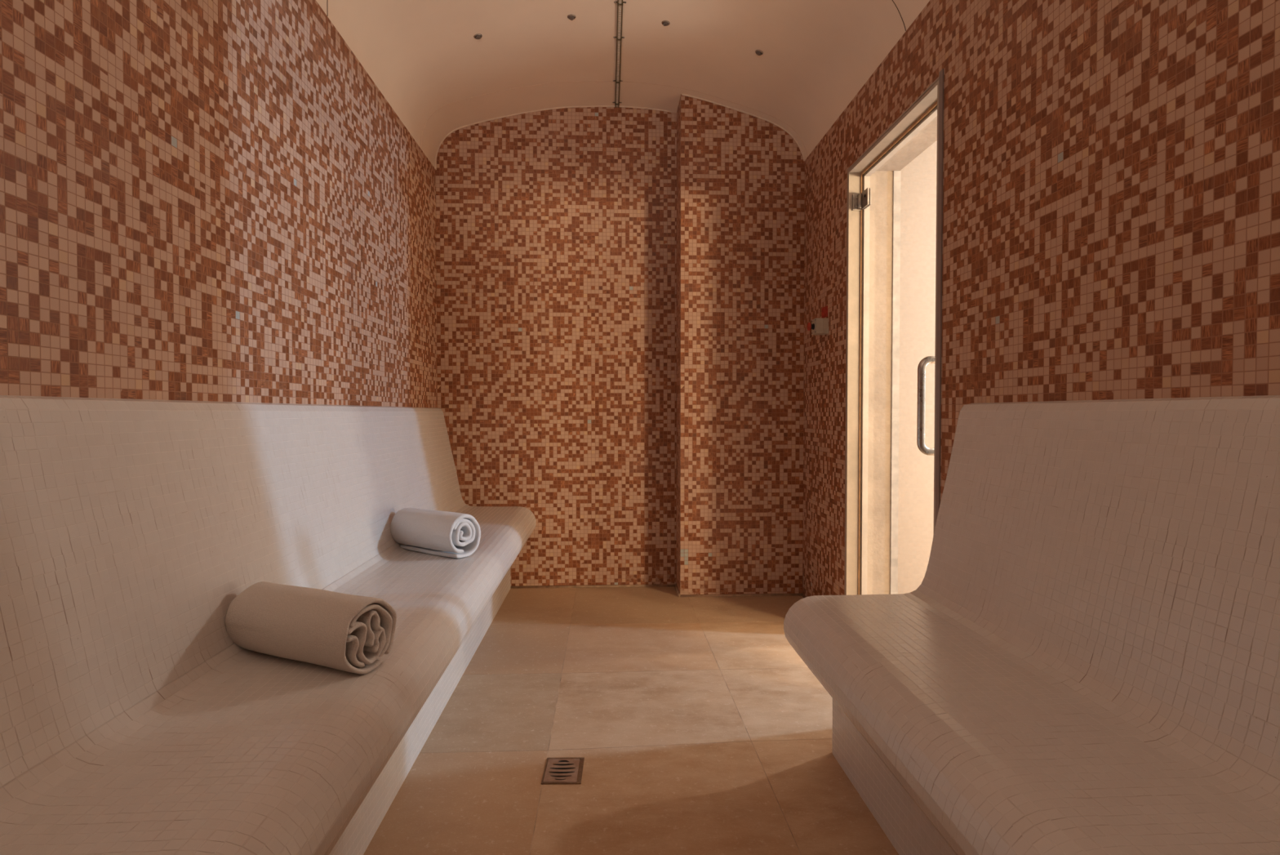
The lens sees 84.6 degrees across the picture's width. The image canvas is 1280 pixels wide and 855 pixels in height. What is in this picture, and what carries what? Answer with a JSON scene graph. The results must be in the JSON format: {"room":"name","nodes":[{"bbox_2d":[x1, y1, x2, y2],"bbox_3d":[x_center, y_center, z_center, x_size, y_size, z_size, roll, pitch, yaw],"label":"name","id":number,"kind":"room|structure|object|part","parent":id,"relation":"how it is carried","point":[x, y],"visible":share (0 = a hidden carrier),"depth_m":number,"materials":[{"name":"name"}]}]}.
{"room":"spa","nodes":[
{"label":"spa","id":0,"kind":"room"},
{"bbox_2d":[0,0,437,407],"bbox_3d":[-1.143,-0.210,1.338,0.230,2.370,5.746,0,1,-3],"label":"wall","id":1,"kind":"structure","parent":0,"point":[201,200],"depth_m":1.68,"materials":[{"name":"brown tile"}]},
{"bbox_2d":[435,106,676,586],"bbox_3d":[-0.139,-0.456,4.140,2.035,2.744,0.230,0,1,-3],"label":"wall","id":2,"kind":"structure","parent":0,"point":[556,229],"depth_m":4.01,"materials":[{"name":"brown tile"}]},
{"bbox_2d":[435,105,671,169],"bbox_3d":[-0.486,-1.638,3.982,1.339,0.379,0.011,0,1,-3],"label":"trim","id":3,"kind":"structure","parent":2,"relation":"attached to","point":[455,130],"depth_m":3.97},
{"bbox_2d":[510,583,806,597],"bbox_3d":[0.210,0.914,3.870,1.879,0.016,0.593,1,1,26],"label":"trim","id":4,"kind":"structure","parent":2,"relation":"attached to","point":[658,584],"depth_m":4.03,"materials":[{"name":"tile"}]},
{"bbox_2d":[315,0,929,168],"bbox_3d":[-0.012,-1.686,1.359,2.495,0.580,5.746,0,1,-3],"label":"ceiling","id":5,"kind":"structure","parent":0,"point":[424,57],"depth_m":3.20,"materials":[{"name":"paint"}]},
{"bbox_2d":[473,33,482,39],"bbox_3d":[-0.720,-1.736,3.124,0.037,0.018,0.037,0,1,-3],"label":"recessed light","id":6,"kind":"object","parent":5,"relation":"in","point":[478,36],"visible":1,"depth_m":3.12,"materials":[{"name":"metal"}]},
{"bbox_2d":[567,14,575,20],"bbox_3d":[-0.300,-1.797,3.083,0.037,0.020,0.037,0,1,-3],"label":"recessed light","id":7,"kind":"object","parent":5,"relation":"in","point":[571,17],"visible":1,"depth_m":3.08,"materials":[{"name":"metal"}]},
{"bbox_2d":[612,0,626,107],"bbox_3d":[-0.072,-1.792,2.730,0.053,0.012,2.534,0,1,-3],"label":"pipe","id":8,"kind":"object","parent":5,"relation":"attached to","point":[619,37],"visible":1,"depth_m":3.35,"materials":[{"name":"silver metal"}]},
{"bbox_3d":[-0.072,-1.794,2.730,0.023,0.009,2.534,0,1,-3],"label":"rail","id":9,"kind":"part","parent":8,"relation":"part of","materials":[{"name":"silver metal"}]},
{"bbox_2d":[662,20,670,26],"bbox_3d":[0.115,-1.792,3.122,0.037,0.015,0.037,0,1,-3],"label":"recessed light","id":10,"kind":"object","parent":5,"relation":"in","point":[665,23],"visible":1,"depth_m":3.11,"materials":[{"name":"metal"}]},
{"bbox_2d":[755,49,763,55],"bbox_3d":[0.542,-1.701,3.193,0.037,0.020,0.037,0,1,-3],"label":"recessed light","id":11,"kind":"object","parent":5,"relation":"in","point":[758,52],"visible":1,"depth_m":3.19,"materials":[{"name":"metal"}]},
{"bbox_2d":[363,586,898,854],"bbox_3d":[1.280,1.045,1.583,6.900,0.150,6.400,0,1,-3],"label":"floor","id":12,"kind":"structure","parent":0,"point":[698,727],"depth_m":2.15,"materials":[{"name":"tile"}]},
{"bbox_2d":[0,395,536,854],"bbox_3d":[-0.750,0.459,1.370,0.556,1.031,5.284,0,1,-3],"label":"tiled bench","id":13,"kind":"object","parent":12,"relation":"on","point":[132,721],"visible":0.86,"depth_m":1.29,"materials":[{"name":"white tile"}]},
{"bbox_2d":[225,581,396,674],"bbox_3d":[-0.714,0.426,1.524,0.366,0.149,0.154,1,1,25],"label":"rolled towel","id":14,"kind":"object","parent":13,"relation":"on","point":[345,632],"visible":1,"depth_m":1.46,"materials":[{"name":"white fabric"}]},
{"bbox_2d":[390,507,480,558],"bbox_3d":[-0.786,0.397,2.688,0.346,0.159,0.158,1,1,34],"label":"rolled towel","id":15,"kind":"object","parent":13,"relation":"on","point":[436,532],"visible":0.99,"depth_m":2.62,"materials":[{"name":"white fabric"}]},
{"bbox_2d":[541,756,584,783],"bbox_3d":[-0.215,0.962,1.971,0.108,0.006,0.142,0,1,-1],"label":"floor drain","id":16,"kind":"object","parent":12,"relation":"on","point":[564,770],"visible":1,"depth_m":1.96,"materials":[{"name":"metal"}]},
{"bbox_2d":[783,395,1279,854],"bbox_3d":[0.772,0.478,0.439,0.556,1.031,3.284,0,1,-3],"label":"tiled bench","id":17,"kind":"object","parent":12,"relation":"on","point":[1084,659],"visible":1,"depth_m":1.26,"materials":[{"name":"white tile"}]},
{"bbox_3d":[0.772,0.614,0.442,0.556,0.237,3.284,0,1,-3],"label":"seat","id":18,"kind":"part","parent":17,"relation":"part of","materials":[{"name":"white tile"}]},
{"bbox_3d":[0.977,0.232,0.443,0.147,0.539,3.284,0,1,-3],"label":"backrest","id":19,"kind":"part","parent":17,"relation":"part of","materials":[{"name":"white tile"}]},
{"bbox_2d":[675,93,804,594],"bbox_3d":[0.551,-0.437,3.939,0.675,2.715,0.237,0,1,-3],"label":"wall","id":20,"kind":"structure","parent":0,"point":[740,176],"depth_m":3.82,"materials":[{"name":"brown tile"}]},
{"bbox_2d":[681,93,804,161],"bbox_3d":[0.561,-1.619,3.795,0.678,0.351,0.013,0,1,-3],"label":"trim","id":21,"kind":"structure","parent":20,"relation":"attached to","point":[684,95],"depth_m":3.79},
{"bbox_2d":[897,140,937,593],"bbox_3d":[2.723,-0.504,3.890,3.200,2.850,0.100,0,1,-3],"label":"wall","id":22,"kind":"structure","parent":0,"point":[918,177],"depth_m":3.79,"materials":[{"name":"beige paint"}]},
{"bbox_2d":[802,0,1279,596],"bbox_3d":[1.120,-0.387,1.438,0.230,2.720,5.746,0,1,-3],"label":"wall","id":23,"kind":"structure","parent":0,"point":[1111,175],"depth_m":1.66,"materials":[{"name":"brown tile"}]},
{"bbox_2d":[806,317,828,334],"bbox_3d":[0.865,-0.493,3.439,0.094,0.074,0.074,0,1,-3],"label":"button","id":24,"kind":"object","parent":23,"relation":"attached to","point":[819,326],"visible":1,"depth_m":3.40,"materials":[{"name":"beige plastic"}]},
{"bbox_2d":[821,305,827,318],"bbox_3d":[0.910,-0.568,3.466,0.001,0.053,0.093,0,1,-3],"label":"warning sticker","id":25,"kind":"object","parent":23,"relation":"attached to","point":[824,309],"visible":0.86,"depth_m":3.46,"materials":[{"name":"red plastic"}]},
{"bbox_2d":[844,68,944,595],"bbox_3d":[1.048,-0.102,2.708,0.265,2.096,0.895,0,1,-3],"label":"door","id":26,"kind":"structure","parent":23,"relation":"in","point":[930,104],"depth_m":3.12,"materials":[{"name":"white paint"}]},
{"bbox_3d":[0.974,-0.073,2.361,0.084,0.334,0.025,0,1,-3],"label":"handle","id":27,"kind":"part","parent":26,"relation":"part of","materials":[{"name":"silver metal"}]}
]}

